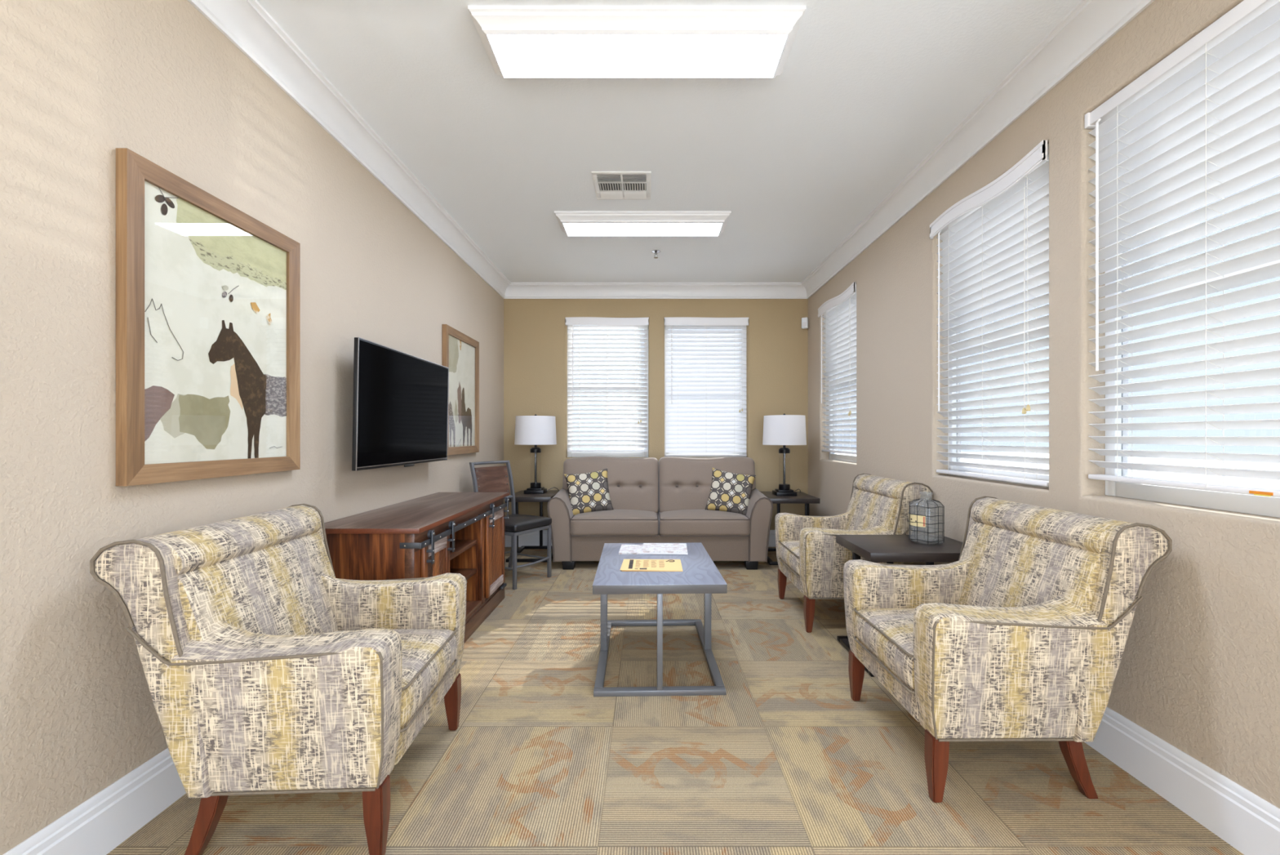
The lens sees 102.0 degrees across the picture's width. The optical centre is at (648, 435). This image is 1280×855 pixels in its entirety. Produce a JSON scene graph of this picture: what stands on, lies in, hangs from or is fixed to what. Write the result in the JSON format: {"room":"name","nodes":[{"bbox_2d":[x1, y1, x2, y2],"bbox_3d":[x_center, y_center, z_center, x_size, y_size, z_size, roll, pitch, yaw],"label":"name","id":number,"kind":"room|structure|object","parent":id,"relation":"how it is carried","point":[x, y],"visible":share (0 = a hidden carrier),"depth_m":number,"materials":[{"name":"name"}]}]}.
{"room":"lounge","nodes":[
{"label":"lounge","id":0,"kind":"room"},
{"bbox_2d":[0,0,503,854],"bbox_3d":[-1.595,-0.208,1.355,0.140,2.745,8.190,0,0,0],"label":"wall","id":1,"kind":"structure","parent":0,"point":[82,81],"depth_m":1.47,"materials":[{"name":"paint"}]},
{"bbox_2d":[2,747,186,854],"bbox_3d":[-1.516,1.076,1.425,0.017,0.176,8.050,0,0,0],"label":"baseboard","id":2,"kind":"structure","parent":1,"relation":"attached to","point":[102,822],"depth_m":1.46,"materials":[{"name":"white paint"}]},
{"bbox_2d":[115,147,300,485],"bbox_3d":[-1.507,-0.339,1.849,0.032,0.965,0.735,0,0,0],"label":"framed picture","id":3,"kind":"object","parent":1,"relation":"attached to","point":[208,292],"visible":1,"depth_m":1.74,"materials":[{"name":"brown wood"}]},
{"bbox_2d":[144,180,286,464],"bbox_3d":[-1.510,-0.342,1.849,0.010,0.859,0.623,0,0,0],"label":"print","id":4,"kind":"object","parent":3,"relation":"attached to","point":[215,282],"depth_m":1.78,"materials":[{"name":"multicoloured paper"}]},
{"bbox_2d":[186,0,511,298],"bbox_3d":[-1.475,-1.510,1.425,0.100,0.143,8.050,0,0,0],"label":"trim","id":5,"kind":"structure","parent":1,"relation":"attached to","point":[246,24],"depth_m":2.41,"materials":[{"name":"white paint"}]},
{"bbox_2d":[351,337,448,471],"bbox_3d":[-1.458,-0.146,3.045,0.134,0.653,1.120,0,0,0],"label":"tv","id":6,"kind":"object","parent":1,"relation":"attached to","point":[400,402],"visible":1,"depth_m":2.87,"materials":[{"name":"black plastic"}]},
{"bbox_2d":[442,324,479,454],"bbox_3d":[-1.507,-0.339,4.186,0.032,0.965,0.735,0,0,0],"label":"framed picture","id":7,"kind":"object","parent":1,"relation":"attached to","point":[460,352],"visible":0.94,"depth_m":4.20,"materials":[{"name":"beige paper"}]},
{"bbox_2d":[448,334,475,447],"bbox_3d":[-1.511,-0.339,4.186,0.008,0.853,0.623,0,0,0],"label":"print","id":8,"kind":"object","parent":7,"relation":"attached to","point":[461,350],"depth_m":4.18,"materials":[{"name":"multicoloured paper"}]},
{"bbox_2d":[503,298,808,529],"bbox_3d":[0.073,-0.208,5.520,3.477,2.745,0.140,0,0,0],"label":"wall","id":9,"kind":"structure","parent":0,"point":[535,330],"depth_m":5.45,"materials":[{"name":"paint"}]},
{"bbox_2d":[567,324,648,457],"bbox_3d":[-0.438,-0.503,5.561,0.868,1.465,0.053,0,0,0],"label":"window","id":10,"kind":"structure","parent":9,"relation":"in","point":[570,454],"depth_m":5.56,"materials":[{"name":"white plastic"}]},
{"bbox_2d":[564,316,648,451],"bbox_3d":[-0.438,-0.537,5.472,0.876,1.412,0.082,0,0,0],"label":"window blind","id":11,"kind":"object","parent":10,"relation":"attached to","point":[607,323],"visible":1,"depth_m":5.49,"materials":[{"name":"white plastic"}]},
{"bbox_2d":[505,529,776,546],"bbox_3d":[0.073,1.076,5.441,3.197,0.176,0.017,0,0,0],"label":"baseboard","id":12,"kind":"structure","parent":9,"relation":"attached to","point":[531,538],"depth_m":5.43,"materials":[{"name":"white paint"}]},
{"bbox_2d":[504,282,807,298],"bbox_3d":[0.073,-1.510,5.400,3.197,0.143,0.100,0,0,0],"label":"trim","id":13,"kind":"structure","parent":9,"relation":"attached to","point":[515,290],"depth_m":5.42,"materials":[{"name":"white paint"}]},
{"bbox_2d":[664,324,746,457],"bbox_3d":[0.604,-0.503,5.561,0.878,1.465,0.053,0,0,0],"label":"window","id":14,"kind":"structure","parent":9,"relation":"in","point":[664,325],"depth_m":5.56,"materials":[{"name":"white plastic"}]},
{"bbox_2d":[664,316,748,456],"bbox_3d":[0.604,-0.513,5.472,0.886,1.457,0.082,0,0,0],"label":"window blind","id":15,"kind":"object","parent":14,"relation":"attached to","point":[705,430],"visible":1,"depth_m":5.48,"materials":[{"name":"white plastic"}]},
{"bbox_2d":[801,317,808,328],"bbox_3d":[1.626,-1.173,5.402,0.062,0.112,0.054,0,0,32],"label":"detector","id":16,"kind":"object","parent":9,"relation":"attached to","point":[804,320],"visible":1,"depth_m":5.38,"materials":[{"name":"white plastic"}]},
{"bbox_2d":[256,0,1081,282],"bbox_3d":[0.073,-1.631,1.425,3.477,0.100,8.330,0,0,0],"label":"ceiling","id":17,"kind":"structure","parent":0,"point":[865,91],"depth_m":2.60,"materials":[{"name":"paint"}]},
{"bbox_2d":[591,171,651,199],"bbox_3d":[-0.166,-1.574,3.279,0.358,0.014,0.358,0,0,0],"label":"ceiling vent","id":18,"kind":"object","parent":17,"relation":"in","point":[608,185],"visible":1,"depth_m":3.26,"materials":[{"name":"white metal"}]},
{"bbox_2d":[467,5,805,78],"bbox_3d":[-0.044,-1.548,2.078,1.244,0.066,0.341,0,0,0],"label":"ceiling light","id":19,"kind":"object","parent":17,"relation":"attached to","point":[518,42],"visible":1,"depth_m":1.99,"materials":[{"name":"white paint"}]},
{"bbox_2d":[487,35,786,76],"bbox_3d":[-0.044,-1.519,2.078,1.138,0.001,0.235,0,0,0],"label":"diffuser","id":20,"kind":"object","parent":19,"relation":"attached to","point":[517,55],"depth_m":2.07,"materials":[{"name":"white plastic"}]},
{"bbox_2d":[554,210,731,235],"bbox_3d":[-0.044,-1.548,3.818,1.244,0.066,0.341,0,0,0],"label":"ceiling light","id":21,"kind":"object","parent":17,"relation":"attached to","point":[571,223],"visible":1,"depth_m":3.69,"materials":[{"name":"white paint"}]},
{"bbox_2d":[563,223,721,235],"bbox_3d":[-0.044,-1.519,3.818,1.138,0.001,0.235,0,0,0],"label":"diffuser","id":22,"kind":"object","parent":21,"relation":"attached to","point":[572,229],"depth_m":3.83,"materials":[{"name":"white plastic"}]},
{"bbox_2d":[651,249,660,258],"bbox_3d":[0.061,-1.553,4.448,0.076,0.056,0.076,0,0,0],"label":"sprinkler","id":23,"kind":"object","parent":17,"relation":"attached to","point":[655,251],"visible":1,"depth_m":4.44,"materials":[{"name":"silver metal"}]},
{"bbox_2d":[106,546,1244,854],"bbox_3d":[0.073,1.214,1.425,3.477,0.100,8.330,0,0,0],"label":"floor","id":24,"kind":"structure","parent":0,"point":[785,761],"depth_m":1.81,"materials":[{"name":"carpet"}]},
{"bbox_2d":[89,503,466,854],"bbox_3d":[-1.092,0.718,1.731,0.764,0.893,0.750,0,0,-2],"label":"armchair","id":25,"kind":"object","parent":24,"relation":"on","point":[267,670],"visible":1,"depth_m":1.40,"materials":[{"name":"fabric"}]},
{"bbox_2d":[334,628,457,727],"bbox_3d":[-0.955,0.798,1.737,0.490,0.176,0.486,0,0,-2],"label":"seat cushion","id":26,"kind":"object","parent":25,"relation":"on","point":[429,655],"depth_m":1.73,"materials":[{"name":"fabric"}]},
{"bbox_2d":[324,492,509,643],"bbox_3d":[-1.255,0.785,3.014,0.530,0.757,1.467,0,0,0],"label":"media cabinet","id":27,"kind":"object","parent":24,"relation":"on","point":[437,533],"visible":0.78,"depth_m":2.67,"materials":[{"name":"brown wood"}]},
{"bbox_2d":[449,568,476,579],"bbox_3d":[-1.284,0.841,2.958,0.419,0.026,0.556,0,0,0],"label":"shelf","id":28,"kind":"object","parent":27,"relation":"attached to","point":[467,572],"depth_m":3.17,"materials":[{"name":"brown wood"}]},
{"bbox_2d":[449,539,476,559],"bbox_3d":[-1.284,0.661,2.958,0.419,0.026,0.556,0,0,0],"label":"shelf","id":29,"kind":"object","parent":27,"relation":"attached to","point":[460,545],"depth_m":3.08,"materials":[{"name":"brown wood"}]},
{"bbox_2d":[469,460,551,589],"bbox_3d":[-1.121,0.689,4.222,0.552,0.950,0.430,0,0,30],"label":"chair","id":30,"kind":"object","parent":24,"relation":"on","point":[490,478],"visible":0.66,"depth_m":4.26,"materials":[{"name":"black leather"}]},
{"bbox_2d":[506,489,559,561],"bbox_3d":[-1.112,0.864,5.075,0.420,0.600,0.610,0,0,0],"label":"end table","id":31,"kind":"object","parent":24,"relation":"on","point":[520,496],"visible":0.48,"depth_m":4.99,"materials":[{"name":"brown wood"}]},
{"bbox_2d":[514,413,559,493],"bbox_3d":[-1.120,0.176,5.130,0.407,0.776,0.407,0,0,0],"label":"table lamp","id":32,"kind":"object","parent":31,"relation":"on","point":[535,429],"visible":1,"depth_m":4.98,"materials":[{"name":"white fabric"}]},
{"bbox_2d":[546,456,773,568],"bbox_3d":[0.098,0.682,4.923,1.964,0.964,0.923,0,0,0],"label":"sofa","id":33,"kind":"object","parent":24,"relation":"on","point":[665,500],"visible":0.81,"depth_m":4.53,"materials":[{"name":"grey fabric"}]},
{"bbox_2d":[564,468,613,515],"bbox_3d":[-0.555,0.524,4.801,0.455,0.439,0.204,0,0,-10],"label":"throw pillow","id":34,"kind":"object","parent":33,"relation":"on","point":[588,491],"visible":0.97,"depth_m":4.74,"materials":[{"name":"fabric"}]},
{"bbox_2d":[562,456,658,512],"bbox_3d":[-0.364,0.475,4.995,0.912,0.551,0.351,0,0,0],"label":"cushion","id":35,"kind":"object","parent":33,"relation":"on","point":[633,482],"depth_m":4.89,"materials":[{"name":"beige fabric"}]},
{"bbox_2d":[570,509,658,535],"bbox_3d":[-0.299,0.792,4.809,0.770,0.220,0.694,0,0,0],"label":"seat cushion","id":36,"kind":"object","parent":33,"relation":"on","point":[614,522],"depth_m":4.47,"materials":[{"name":"beige fabric"}]},
{"bbox_2d":[657,509,750,535],"bbox_3d":[0.485,0.792,4.809,0.790,0.220,0.694,0,0,0],"label":"seat cushion","id":37,"kind":"object","parent":33,"relation":"on","point":[670,522],"depth_m":4.47,"materials":[{"name":"beige fabric"}]},
{"bbox_2d":[658,456,755,511],"bbox_3d":[0.556,0.477,4.995,0.920,0.548,0.351,0,0,0],"label":"cushion","id":38,"kind":"object","parent":33,"relation":"on","point":[685,483],"depth_m":4.89,"materials":[{"name":"beige fabric"}]},
{"bbox_2d":[705,467,755,515],"bbox_3d":[0.755,0.524,4.801,0.468,0.451,0.204,0,0,11],"label":"throw pillow","id":39,"kind":"object","parent":33,"relation":"on","point":[729,491],"visible":0.98,"depth_m":4.74,"materials":[{"name":"fabric"}]},
{"bbox_2d":[592,542,727,696],"bbox_3d":[0.038,0.914,2.767,0.602,0.500,0.904,0,0,-1],"label":"coffee table","id":40,"kind":"object","parent":24,"relation":"on","point":[700,574],"visible":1,"depth_m":2.44,"materials":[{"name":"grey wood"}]},
{"bbox_2d":[618,544,643,554],"bbox_3d":[-0.083,0.659,3.014,0.169,0.008,0.223,0,0,1],"label":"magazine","id":41,"kind":"object","parent":40,"relation":"on","point":[624,548],"visible":0.77,"depth_m":2.98,"materials":[{"name":"white paper"}]},
{"bbox_2d":[620,559,682,571],"bbox_3d":[0.013,0.660,2.655,0.308,0.007,0.238,0,0,0],"label":"flyer","id":42,"kind":"object","parent":40,"relation":"on","point":[628,565],"visible":1,"depth_m":2.63,"materials":[{"name":"paper"}]},
{"bbox_2d":[640,542,688,554],"bbox_3d":[0.091,0.655,3.010,0.262,0.017,0.227,0,0,3],"label":"magazine","id":43,"kind":"object","parent":40,"relation":"on","point":[647,548],"visible":1,"depth_m":2.96,"materials":[{"name":"white paper"}]},
{"bbox_2d":[760,491,820,564],"bbox_3d":[1.312,0.864,4.968,0.455,0.600,0.610,0,0,0],"label":"end table","id":44,"kind":"object","parent":24,"relation":"on","point":[801,497],"visible":0.3,"depth_m":4.72,"materials":[{"name":"brown wood"}]},
{"bbox_2d":[762,413,806,495],"bbox_3d":[1.297,0.176,4.965,0.407,0.776,0.407,0,0,0],"label":"table lamp","id":45,"kind":"object","parent":44,"relation":"on","point":[784,429],"visible":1,"depth_m":4.81,"materials":[{"name":"white fabric"}]},
{"bbox_2d":[774,473,933,632],"bbox_3d":[1.280,0.718,3.395,0.764,0.893,0.750,0,0,0],"label":"armchair","id":46,"kind":"object","parent":24,"relation":"on","point":[808,553],"visible":0.74,"depth_m":3.10,"materials":[{"name":"fabric"}]},
{"bbox_2d":[778,540,799,575],"bbox_3d":[1.143,0.798,3.395,0.490,0.176,0.486,0,0,0],"label":"seat cushion","id":47,"kind":"object","parent":46,"relation":"on","point":[788,550],"depth_m":3.38,"materials":[{"name":"fabric"}]},
{"bbox_2d":[835,534,962,676],"bbox_3d":[1.366,0.864,2.730,0.595,0.600,0.463,0,0,0],"label":"end table","id":48,"kind":"object","parent":24,"relation":"on","point":[890,548],"visible":0.36,"depth_m":2.64,"materials":[{"name":"brown wood"}]},
{"bbox_2d":[908,491,944,544],"bbox_3d":[1.468,0.431,2.745,0.169,0.266,0.169,0,0,-20],"label":"lantern","id":49,"kind":"object","parent":48,"relation":"on","point":[917,520],"visible":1,"depth_m":2.71,"materials":[{"name":"black metal"}]},
{"bbox_2d":[842,495,1172,802],"bbox_3d":[1.246,0.718,1.976,0.764,0.893,0.750,0,0,-1],"label":"armchair","id":50,"kind":"object","parent":24,"relation":"on","point":[1022,637],"visible":1,"depth_m":1.65,"materials":[{"name":"fabric"}]},
{"bbox_2d":[854,608,915,688],"bbox_3d":[1.108,0.798,1.975,0.490,0.176,0.486,0,0,0],"label":"seat cushion","id":51,"kind":"object","parent":50,"relation":"on","point":[885,636],"depth_m":1.96,"materials":[{"name":"fabric"}]},
{"bbox_2d":[808,0,1279,808],"bbox_3d":[1.742,-0.208,1.425,0.140,2.745,8.050,0,0,0],"label":"wall","id":52,"kind":"structure","parent":0,"point":[1198,670],"depth_m":2.00,"materials":[{"name":"paint"}]},
{"bbox_2d":[828,350,856,462],"bbox_3d":[1.784,-0.503,4.630,0.053,1.465,0.880,0,0,0],"label":"window","id":53,"kind":"structure","parent":52,"relation":"in","point":[832,455],"depth_m":4.74,"materials":[{"name":"white plastic"}]},
{"bbox_2d":[817,281,856,454],"bbox_3d":[1.694,-0.551,4.630,0.082,1.405,0.888,0,0,0],"label":"window blind","id":54,"kind":"object","parent":53,"relation":"attached to","point":[839,312],"visible":0.89,"depth_m":4.62,"materials":[{"name":"white plastic"}]},
{"bbox_2d":[801,0,1155,298],"bbox_3d":[1.622,-1.510,1.425,0.100,0.143,8.050,0,0,0],"label":"trim","id":55,"kind":"structure","parent":52,"relation":"attached to","point":[1091,24],"depth_m":2.42,"materials":[{"name":"white paint"}]},
{"bbox_2d":[947,259,1048,487],"bbox_3d":[1.784,-0.503,2.615,0.053,1.465,0.870,0,0,0],"label":"window","id":56,"kind":"structure","parent":52,"relation":"in","point":[979,470],"depth_m":2.62,"materials":[{"name":"white plastic"}]},
{"bbox_2d":[929,140,1048,486],"bbox_3d":[1.694,-0.519,2.615,0.082,1.468,0.878,0,0,0],"label":"window blind","id":57,"kind":"object","parent":56,"relation":"attached to","point":[999,231],"visible":0.85,"depth_m":2.52,"materials":[{"name":"white plastic"}]},
{"bbox_2d":[1084,706,1279,854],"bbox_3d":[1.663,1.076,1.425,0.017,0.176,8.050,0,0,0],"label":"baseboard","id":58,"kind":"structure","parent":52,"relation":"attached to","point":[1244,820],"depth_m":1.58,"materials":[{"name":"white paint"}]},
{"bbox_2d":[1105,174,1279,517],"bbox_3d":[1.784,-0.503,1.565,0.053,1.465,0.870,0,0,0],"label":"window","id":59,"kind":"structure","parent":52,"relation":"in","point":[1263,505],"depth_m":1.68,"materials":[{"name":"white plastic"}]},
{"bbox_2d":[1084,0,1279,497],"bbox_3d":[1.697,-0.534,1.565,0.079,1.399,0.862,0,0,0],"label":"window blind","id":60,"kind":"object","parent":59,"relation":"attached to","point":[1200,127],"visible":1,"depth_m":1.62,"materials":[{"name":"white plastic"}]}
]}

